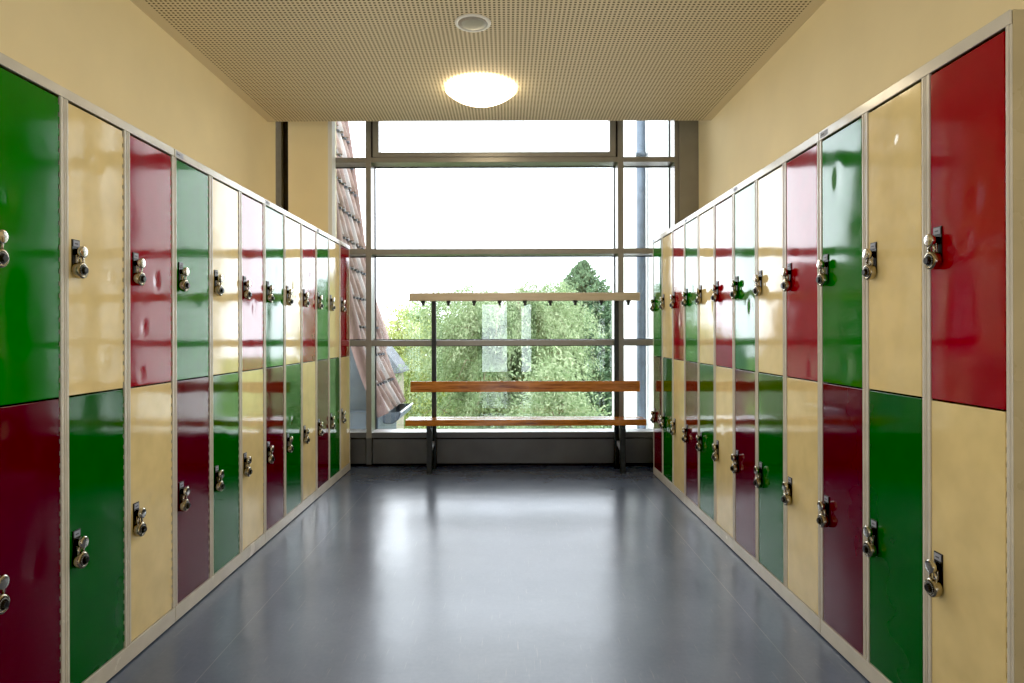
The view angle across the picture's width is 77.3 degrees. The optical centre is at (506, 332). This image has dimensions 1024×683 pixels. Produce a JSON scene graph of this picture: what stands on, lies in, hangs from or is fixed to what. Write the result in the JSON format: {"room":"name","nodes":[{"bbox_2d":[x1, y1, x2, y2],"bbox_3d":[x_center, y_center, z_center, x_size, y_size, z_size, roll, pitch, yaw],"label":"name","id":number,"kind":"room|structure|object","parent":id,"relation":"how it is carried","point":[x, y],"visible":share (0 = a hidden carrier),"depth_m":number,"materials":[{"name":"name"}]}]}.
{"room":"school corridor","nodes":[
{"label":"school corridor","id":0,"kind":"room"},
{"bbox_2d":[0,0,275,204],"bbox_3d":[-1.927,-0.432,0.030,0.200,3.060,10.060,0,0,0],"label":"wall","id":1,"kind":"structure","parent":0,"point":[110,54],"depth_m":3.20,"materials":[{"name":"beige paint"}]},
{"bbox_2d":[275,122,282,208],"bbox_3d":[-1.919,-0.432,5.320,0.216,3.060,0.360,0,0,0],"label":"trim","id":2,"kind":"structure","parent":1,"relation":"attached to","point":[279,125],"depth_m":5.14,"materials":[{"name":"brown metal"}]},
{"bbox_2d":[283,122,287,210],"bbox_3d":[-1.787,-0.432,5.345,0.077,3.060,0.310,0,0,0],"label":"trim","id":3,"kind":"structure","parent":1,"relation":"attached to","point":[285,124],"depth_m":5.19,"materials":[{"name":"metal"}]},
{"bbox_2d":[288,121,335,237],"bbox_3d":[-1.574,-0.433,5.310,0.349,3.060,0.380,0,0,0],"label":"wall column","id":4,"kind":"structure","parent":0,"point":[311,144],"depth_m":5.12,"materials":[{"name":"beige paint"}]},
{"bbox_2d":[130,0,825,121],"bbox_3d":[-0.136,-1.650,-0.055,3.389,0.060,9.890,0,0,0],"label":"ceiling","id":5,"kind":"structure","parent":0,"point":[288,60],"depth_m":3.68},
{"bbox_2d":[455,14,490,31],"bbox_3d":[-0.178,-1.614,3.340,0.190,0.011,0.190,0,0,0],"label":"loudspeaker","id":6,"kind":"object","parent":5,"relation":"attached to","point":[466,22],"visible":1,"depth_m":3.32,"materials":[{"name":"white plastic"}]},
{"bbox_2d":[458,16,487,30],"bbox_3d":[-0.178,-1.613,3.340,0.156,0.009,0.156,0,0,0],"label":"grille","id":7,"kind":"object","parent":6,"relation":"attached to","point":[465,23],"depth_m":3.33,"materials":[{"name":"beige plastic"}]},
{"bbox_2d":[446,75,515,106],"bbox_3d":[-0.172,-1.565,4.220,0.464,0.110,0.464,0,0,0],"label":"ceiling lamp","id":8,"kind":"object","parent":5,"relation":"attached to","point":[472,90],"visible":1,"depth_m":4.10,"materials":[{"name":"white plastic"}]},
{"bbox_2d":[106,465,869,682],"bbox_3d":[-0.097,1.218,0.150,4.600,0.250,10.700,0,0,0],"label":"floor","id":9,"kind":"structure","parent":0,"point":[392,574],"depth_m":2.64,"materials":[{"name":"grey laminate"}]},
{"bbox_2d":[0,52,174,682],"bbox_3d":[-1.519,0.201,1.968,0.581,1.793,0.900,0,0,0],"label":"locker","id":10,"kind":"object","parent":9,"relation":"on","point":[87,364],"visible":0.99,"depth_m":1.89,"materials":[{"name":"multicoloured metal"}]},
{"bbox_2d":[0,244,8,267],"bbox_3d":[-1.239,-0.194,1.565,0.031,0.068,0.047,0,0,0],"label":"padlock","id":11,"kind":"object","parent":10,"relation":"attached to","point":[4,257],"visible":1,"depth_m":1.56,"materials":[{"name":"metal"}]},
{"bbox_2d":[0,589,9,614],"bbox_3d":[-1.236,0.653,1.565,0.030,0.068,0.047,0,-1,0],"label":"padlock","id":12,"kind":"object","parent":10,"relation":"attached to","point":[4,598],"visible":1,"depth_m":1.56,"materials":[{"name":"metal"}]},
{"bbox_2d":[72,256,88,278],"bbox_3d":[-1.239,-0.192,1.865,0.030,0.068,0.047,0,0,0],"label":"padlock","id":13,"kind":"object","parent":10,"relation":"attached to","point":[80,270],"visible":1,"depth_m":1.85,"materials":[{"name":"metal"}]},
{"bbox_2d":[73,547,89,568],"bbox_3d":[-1.237,0.651,1.865,0.030,0.068,0.047,-1,-1,0],"label":"padlock","id":14,"kind":"object","parent":10,"relation":"attached to","point":[81,559],"visible":0.97,"depth_m":1.85,"materials":[{"name":"metal"}]},
{"bbox_2d":[133,517,146,536],"bbox_3d":[-1.237,0.653,2.164,0.030,0.068,0.047,-1,1,0],"label":"padlock","id":15,"kind":"object","parent":10,"relation":"attached to","point":[140,528],"visible":0.98,"depth_m":2.15,"materials":[{"name":"metal"}]},
{"bbox_2d":[133,267,146,285],"bbox_3d":[-1.239,-0.194,2.164,0.030,0.068,0.047,0,0,0],"label":"padlock","id":16,"kind":"object","parent":10,"relation":"attached to","point":[139,278],"visible":1,"depth_m":2.15,"materials":[{"name":"metal"}]},
{"bbox_2d":[174,149,264,620],"bbox_3d":[-1.519,0.201,2.868,0.581,1.793,0.900,0,0,0],"label":"locker","id":17,"kind":"object","parent":9,"relation":"on","point":[219,346],"visible":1,"depth_m":2.75,"materials":[{"name":"multicoloured metal"}]},
{"bbox_2d":[179,275,189,291],"bbox_3d":[-1.239,-0.193,2.465,0.030,0.068,0.047,-1,-1,0],"label":"padlock","id":18,"kind":"object","parent":17,"relation":"attached to","point":[184,285],"visible":1,"depth_m":2.45,"materials":[{"name":"metal"}]},
{"bbox_2d":[179,495,190,511],"bbox_3d":[-1.236,0.654,2.465,0.030,0.068,0.047,1,0,0],"label":"padlock","id":19,"kind":"object","parent":17,"relation":"attached to","point":[185,504],"visible":1,"depth_m":2.45,"materials":[{"name":"metal"}]},
{"bbox_2d":[215,281,223,295],"bbox_3d":[-1.239,-0.194,2.765,0.030,0.068,0.047,0,-1,0],"label":"padlock","id":20,"kind":"object","parent":17,"relation":"attached to","point":[219,290],"visible":1,"depth_m":2.75,"materials":[{"name":"metal"}]},
{"bbox_2d":[215,478,224,491],"bbox_3d":[-1.237,0.652,2.764,0.031,0.068,0.047,0,0,0],"label":"padlock","id":21,"kind":"object","parent":17,"relation":"attached to","point":[219,486],"visible":1,"depth_m":2.75,"materials":[{"name":"metal"}]},
{"bbox_2d":[243,286,251,299],"bbox_3d":[-1.239,-0.194,3.064,0.030,0.068,0.047,-1,0,0],"label":"padlock","id":22,"kind":"object","parent":17,"relation":"attached to","point":[247,294],"visible":1,"depth_m":3.05,"materials":[{"name":"metal"}]},
{"bbox_2d":[244,463,251,476],"bbox_3d":[-1.237,0.654,3.064,0.030,0.068,0.047,0,0,0],"label":"padlock","id":23,"kind":"object","parent":17,"relation":"attached to","point":[247,471],"visible":1,"depth_m":3.05,"materials":[{"name":"metal"}]},
{"bbox_2d":[264,199,316,542],"bbox_3d":[-1.519,0.201,3.768,0.581,1.793,0.900,0,0,0],"label":"locker","id":24,"kind":"object","parent":9,"relation":"on","point":[289,240],"visible":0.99,"depth_m":3.68,"materials":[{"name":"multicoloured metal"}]},
{"bbox_2d":[267,291,274,302],"bbox_3d":[-1.239,-0.193,3.365,0.031,0.068,0.047,0,0,0],"label":"padlock","id":25,"kind":"object","parent":24,"relation":"attached to","point":[270,298],"visible":1,"depth_m":3.35,"materials":[{"name":"metal"}]},
{"bbox_2d":[267,452,274,463],"bbox_3d":[-1.237,0.653,3.365,0.030,0.068,0.047,0,-2,0],"label":"padlock","id":26,"kind":"object","parent":24,"relation":"attached to","point":[271,458],"visible":1,"depth_m":3.35,"materials":[{"name":"metal"}]},
{"bbox_2d":[287,442,293,452],"bbox_3d":[-1.237,0.653,3.664,0.030,0.068,0.047,0,0,0],"label":"padlock","id":27,"kind":"object","parent":24,"relation":"attached to","point":[290,448],"visible":1,"depth_m":3.65,"materials":[{"name":"metal"}]},
{"bbox_2d":[287,294,293,305],"bbox_3d":[-1.239,-0.191,3.664,0.031,0.068,0.047,0,0,0],"label":"padlock","id":28,"kind":"object","parent":24,"relation":"attached to","point":[290,301],"visible":1,"depth_m":3.65,"materials":[{"name":"metal"}]},
{"bbox_2d":[304,297,309,306],"bbox_3d":[-1.239,-0.194,3.965,0.030,0.068,0.047,0,0,0],"label":"padlock","id":29,"kind":"object","parent":24,"relation":"attached to","point":[306,302],"visible":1,"depth_m":3.95,"materials":[{"name":"metal"}]},
{"bbox_2d":[304,434,309,443],"bbox_3d":[-1.237,0.653,3.965,0.030,0.068,0.047,0,0,0],"label":"padlock","id":30,"kind":"object","parent":24,"relation":"attached to","point":[306,439],"visible":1,"depth_m":3.95,"materials":[{"name":"metal"}]},
{"bbox_2d":[316,227,349,497],"bbox_3d":[-1.519,0.201,4.668,0.581,1.793,0.900,0,0,0],"label":"locker","id":31,"kind":"object","parent":9,"relation":"on","point":[332,254],"visible":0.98,"depth_m":4.61,"materials":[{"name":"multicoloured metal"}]},
{"bbox_2d":[318,427,323,435],"bbox_3d":[-1.237,0.651,4.264,0.030,0.068,0.047,0,0,0],"label":"padlock","id":32,"kind":"object","parent":31,"relation":"attached to","point":[320,432],"visible":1,"depth_m":4.25,"materials":[{"name":"metal"}]},
{"bbox_2d":[318,300,323,308],"bbox_3d":[-1.239,-0.191,4.264,0.030,0.068,0.047,0,0,0],"label":"padlock","id":33,"kind":"object","parent":31,"relation":"attached to","point":[320,305],"visible":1,"depth_m":4.25,"materials":[{"name":"metal"}]},
{"bbox_2d":[330,302,335,310],"bbox_3d":[-1.239,-0.191,4.564,0.030,0.068,0.047,0,0,0],"label":"padlock","id":34,"kind":"object","parent":31,"relation":"attached to","point":[332,307],"visible":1,"depth_m":4.55,"materials":[{"name":"metal"}]},
{"bbox_2d":[331,421,335,428],"bbox_3d":[-1.237,0.654,4.564,0.030,0.068,0.047,0,0,0],"label":"padlock","id":35,"kind":"object","parent":31,"relation":"attached to","point":[333,426],"visible":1,"depth_m":4.55,"materials":[{"name":"metal"}]},
{"bbox_2d":[405,292,646,473],"bbox_3d":[0.144,0.385,5.053,1.859,1.415,0.256,0,0,0],"label":"bench","id":36,"kind":"object","parent":9,"relation":"on","point":[434,386],"visible":1,"depth_m":5.11,"materials":[{"name":"brown wood"}]},
{"bbox_2d":[650,219,684,503],"bbox_3d":[1.326,0.183,4.497,0.451,1.813,0.877,0,0,0],"label":"locker","id":37,"kind":"object","parent":9,"relation":"on","point":[669,246],"visible":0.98,"depth_m":4.42,"materials":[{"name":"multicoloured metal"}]},
{"bbox_2d":[659,420,663,428],"bbox_3d":[1.111,0.653,4.597,0.030,0.068,0.047,0,0,0],"label":"padlock","id":38,"kind":"object","parent":37,"relation":"attached to","point":[661,424],"visible":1,"depth_m":4.58,"materials":[{"name":"metal"}]},
{"bbox_2d":[659,301,663,309],"bbox_3d":[1.108,-0.200,4.597,0.030,0.068,0.047,0,0,0],"label":"padlock","id":39,"kind":"object","parent":37,"relation":"attached to","point":[661,306],"visible":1,"depth_m":4.58,"materials":[{"name":"metal"}]},
{"bbox_2d":[669,299,674,308],"bbox_3d":[1.109,-0.197,4.305,0.031,0.068,0.047,0,0,0],"label":"padlock","id":40,"kind":"object","parent":37,"relation":"attached to","point":[672,304],"visible":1,"depth_m":4.29,"materials":[{"name":"metal"}]},
{"bbox_2d":[670,426,674,434],"bbox_3d":[1.111,0.653,4.305,0.031,0.068,0.047,0,0,0],"label":"padlock","id":41,"kind":"object","parent":37,"relation":"attached to","point":[672,431],"visible":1,"depth_m":4.29,"materials":[{"name":"metal"}]},
{"bbox_2d":[682,188,733,550],"bbox_3d":[1.326,0.183,3.620,0.451,1.813,0.877,0,0,0],"label":"locker","id":42,"kind":"object","parent":9,"relation":"on","point":[709,231],"visible":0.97,"depth_m":3.55,"materials":[{"name":"beige metal"}]},
{"bbox_2d":[681,297,686,306],"bbox_3d":[1.108,-0.199,4.012,0.030,0.068,0.047,0,0,0],"label":"padlock","id":43,"kind":"object","parent":42,"relation":"attached to","point":[684,301],"visible":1,"depth_m":4.00,"materials":[{"name":"metal"}]},
{"bbox_2d":[681,433,686,442],"bbox_3d":[1.111,0.654,4.012,0.031,0.069,0.047,0,0,0],"label":"padlock","id":44,"kind":"object","parent":42,"relation":"attached to","point":[684,437],"visible":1,"depth_m":4.00,"materials":[{"name":"metal"}]},
{"bbox_2d":[695,294,700,304],"bbox_3d":[1.108,-0.199,3.720,0.030,0.068,0.047,0,0,0],"label":"padlock","id":45,"kind":"object","parent":42,"relation":"attached to","point":[698,298],"visible":1,"depth_m":3.70,"materials":[{"name":"metal"}]},
{"bbox_2d":[695,441,701,450],"bbox_3d":[1.111,0.654,3.720,0.031,0.069,0.047,0,0,0],"label":"padlock","id":46,"kind":"object","parent":42,"relation":"attached to","point":[698,446],"visible":1,"depth_m":3.71,"materials":[{"name":"metal"}]},
{"bbox_2d":[711,290,717,301],"bbox_3d":[1.108,-0.199,3.428,0.030,0.068,0.047,-1,-1,0],"label":"padlock","id":47,"kind":"object","parent":42,"relation":"attached to","point":[714,297],"visible":1,"depth_m":3.41,"materials":[{"name":"metal"}]},
{"bbox_2d":[711,450,717,461],"bbox_3d":[1.110,0.654,3.427,0.030,0.068,0.047,-1,0,0],"label":"padlock","id":48,"kind":"object","parent":42,"relation":"attached to","point":[714,456],"visible":1,"depth_m":3.41,"materials":[{"name":"metal"}]},
{"bbox_2d":[730,133,820,633],"bbox_3d":[1.326,0.183,2.743,0.451,1.813,0.877,0,0,0],"label":"locker","id":49,"kind":"object","parent":9,"relation":"on","point":[777,426],"visible":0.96,"depth_m":2.66,"materials":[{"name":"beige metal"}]},
{"bbox_2d":[730,286,737,298],"bbox_3d":[1.108,-0.200,3.135,0.030,0.068,0.047,0,0,0],"label":"padlock","id":50,"kind":"object","parent":49,"relation":"attached to","point":[734,294],"visible":1,"depth_m":3.12,"materials":[{"name":"metal"}]},
{"bbox_2d":[730,460,737,472],"bbox_3d":[1.111,0.653,3.135,0.030,0.068,0.047,0,0,0],"label":"padlock","id":51,"kind":"object","parent":49,"relation":"attached to","point":[734,467],"visible":1,"depth_m":3.12,"materials":[{"name":"metal"}]},
{"bbox_2d":[752,281,761,295],"bbox_3d":[1.108,-0.197,2.842,0.030,0.068,0.047,-1,1,0],"label":"padlock","id":52,"kind":"object","parent":49,"relation":"attached to","point":[757,290],"visible":1,"depth_m":2.83,"materials":[{"name":"metal"}]},
{"bbox_2d":[753,474,761,487],"bbox_3d":[1.111,0.655,2.843,0.031,0.069,0.047,0,0,0],"label":"padlock","id":53,"kind":"object","parent":49,"relation":"attached to","point":[757,482],"visible":1,"depth_m":2.83,"materials":[{"name":"metal"}]},
{"bbox_2d":[780,275,790,291],"bbox_3d":[1.108,-0.199,2.550,0.030,0.068,0.047,1,0,0],"label":"padlock","id":54,"kind":"object","parent":49,"relation":"attached to","point":[786,284],"visible":1,"depth_m":2.54,"materials":[{"name":"metal"}]},
{"bbox_2d":[781,490,791,505],"bbox_3d":[1.111,0.653,2.550,0.031,0.068,0.047,0,0,0],"label":"padlock","id":55,"kind":"object","parent":49,"relation":"attached to","point":[786,499],"visible":1,"depth_m":2.54,"materials":[{"name":"metal"}]},
{"bbox_2d":[817,9,1023,682],"bbox_3d":[1.326,0.183,1.866,0.451,1.813,0.877,0,0,0],"label":"locker","id":56,"kind":"object","parent":9,"relation":"on","point":[922,368],"visible":0.96,"depth_m":1.70,"materials":[{"name":"beige metal"}]},
{"bbox_2d":[816,268,827,285],"bbox_3d":[1.109,-0.198,2.258,0.031,0.069,0.047,0,0,0],"label":"padlock","id":57,"kind":"object","parent":56,"relation":"attached to","point":[822,278],"visible":1,"depth_m":2.24,"materials":[{"name":"metal"}]},
{"bbox_2d":[816,509,828,527],"bbox_3d":[1.111,0.652,2.258,0.030,0.068,0.047,0,0,0],"label":"padlock","id":58,"kind":"object","parent":56,"relation":"attached to","point":[822,519],"visible":0.98,"depth_m":2.24,"materials":[{"name":"metal"}]},
{"bbox_2d":[862,258,876,279],"bbox_3d":[1.109,-0.197,1.966,0.031,0.068,0.047,0,0,0],"label":"padlock","id":59,"kind":"object","parent":56,"relation":"attached to","point":[869,271],"visible":1,"depth_m":1.95,"materials":[{"name":"metal"}]},
{"bbox_2d":[862,537,876,557],"bbox_3d":[1.111,0.654,1.966,0.030,0.068,0.047,0,0,0],"label":"padlock","id":60,"kind":"object","parent":56,"relation":"attached to","point":[869,548],"visible":0.98,"depth_m":1.95,"materials":[{"name":"metal"}]},
{"bbox_2d":[923,245,941,269],"bbox_3d":[1.108,-0.200,1.673,0.030,0.068,0.047,0,0,0],"label":"padlock","id":61,"kind":"object","parent":56,"relation":"attached to","point":[932,260],"visible":1,"depth_m":1.66,"materials":[{"name":"metal"}]},
{"bbox_2d":[924,573,942,596],"bbox_3d":[1.111,0.655,1.673,0.031,0.069,0.047,0,0,0],"label":"padlock","id":62,"kind":"object","parent":56,"relation":"attached to","point":[933,587],"visible":1,"depth_m":1.66,"materials":[{"name":"metal"}]},
{"bbox_2d":[336,121,678,465],"bbox_3d":[-0.026,-0.437,5.324,2.878,3.060,0.185,0,0,0],"label":"window","id":63,"kind":"structure","parent":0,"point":[370,446],"depth_m":5.25,"materials":[{"name":"metal"}]},
{"bbox_2d":[698,0,1023,208],"bbox_3d":[1.662,-0.441,0.105,0.200,3.060,10.210,0,0,0],"label":"wall","id":64,"kind":"structure","parent":0,"point":[847,53],"depth_m":3.14,"materials":[{"name":"beige paint"}]},
{"bbox_2d":[679,120,698,221],"bbox_3d":[1.584,-0.441,5.357,0.355,3.060,0.285,0,0,0],"label":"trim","id":65,"kind":"structure","parent":64,"relation":"attached to","point":[688,130],"depth_m":5.21,"materials":[{"name":"metal"}]},
{"label":"outside","id":66,"kind":"structure","parent":0,"visible":0},
{"bbox_3d":[0.014,5.393,72.800,120.000,0.200,134.400,0,0,0],"label":"ground","id":67,"kind":"structure","parent":66,"visible":0},
{"bbox_2d":[376,300,388,348],"bbox_3d":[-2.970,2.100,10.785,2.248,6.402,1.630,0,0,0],"label":"house","id":68,"kind":"structure","parent":67,"relation":"on","point":[382,325],"depth_m":9.99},
{"bbox_2d":[386,346,408,428],"bbox_3d":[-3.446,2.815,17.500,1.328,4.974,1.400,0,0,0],"label":"house","id":69,"kind":"structure","parent":67,"relation":"on","point":[393,356],"depth_m":17.41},
{"bbox_2d":[384,296,451,428],"bbox_3d":[-3.565,1.996,20.969,4.441,6.617,4.501,0,0,-9],"label":"leafy tree","id":70,"kind":"object","parent":67,"relation":"on","point":[394,331],"visible":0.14,"depth_m":20.40,"materials":[{"name":"green plant"}]},
{"bbox_2d":[384,288,461,428],"bbox_3d":[-3.424,1.733,25.932,3.966,7.142,4.088,0,0,-13],"label":"leafy tree","id":71,"kind":"object","parent":67,"relation":"on","point":[418,304],"visible":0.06,"depth_m":25.54,"materials":[{"name":"green plant"}]},
{"bbox_2d":[396,270,610,428],"bbox_3d":[-0.149,1.977,14.009,4.759,6.653,4.760,0,0,3],"label":"willow tree","id":72,"kind":"object","parent":67,"relation":"on","point":[535,320],"visible":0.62,"depth_m":13.14,"materials":[{"name":"green plant"}]},
{"bbox_2d":[491,327,611,428],"bbox_3d":[0.794,2.602,9.895,2.346,5.384,2.149,0,0,-11],"label":"shrub","id":73,"kind":"object","parent":67,"relation":"on","point":[552,406],"visible":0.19,"depth_m":9.65,"materials":[{"name":"green plant"}]},
{"bbox_2d":[552,258,611,427],"bbox_3d":[2.299,1.532,19.102,4.375,7.509,4.449,0,0,34],"label":"conifer tree","id":74,"kind":"object","parent":67,"relation":"on","point":[586,280],"visible":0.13,"depth_m":18.35,"materials":[{"name":"green plant"}]},
{"bbox_2d":[612,121,668,427],"bbox_3d":[1.601,0.439,7.145,0.300,9.700,3.390,0,0,0],"label":"wall","id":75,"kind":"structure","parent":67,"relation":"on","point":[656,132],"depth_m":6.66,"materials":[{"name":"white paint"}]},
{"bbox_2d":[636,121,646,427],"bbox_3d":[1.389,0.489,6.596,0.126,9.600,0.112,0,0,0],"label":"downpipe","id":76,"kind":"object","parent":75,"relation":"attached to","point":[640,125],"visible":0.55,"depth_m":6.56,"materials":[{"name":"metal"}]},
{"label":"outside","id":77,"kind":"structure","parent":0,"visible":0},
{"bbox_2d":[336,121,412,428],"bbox_3d":[-2.130,-0.482,6.633,2.143,7.562,1.285,0,0,0],"label":"tiled roof","id":78,"kind":"structure","parent":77,"point":[391,407],"depth_m":6.58,"materials":[{"name":"ceramic"}]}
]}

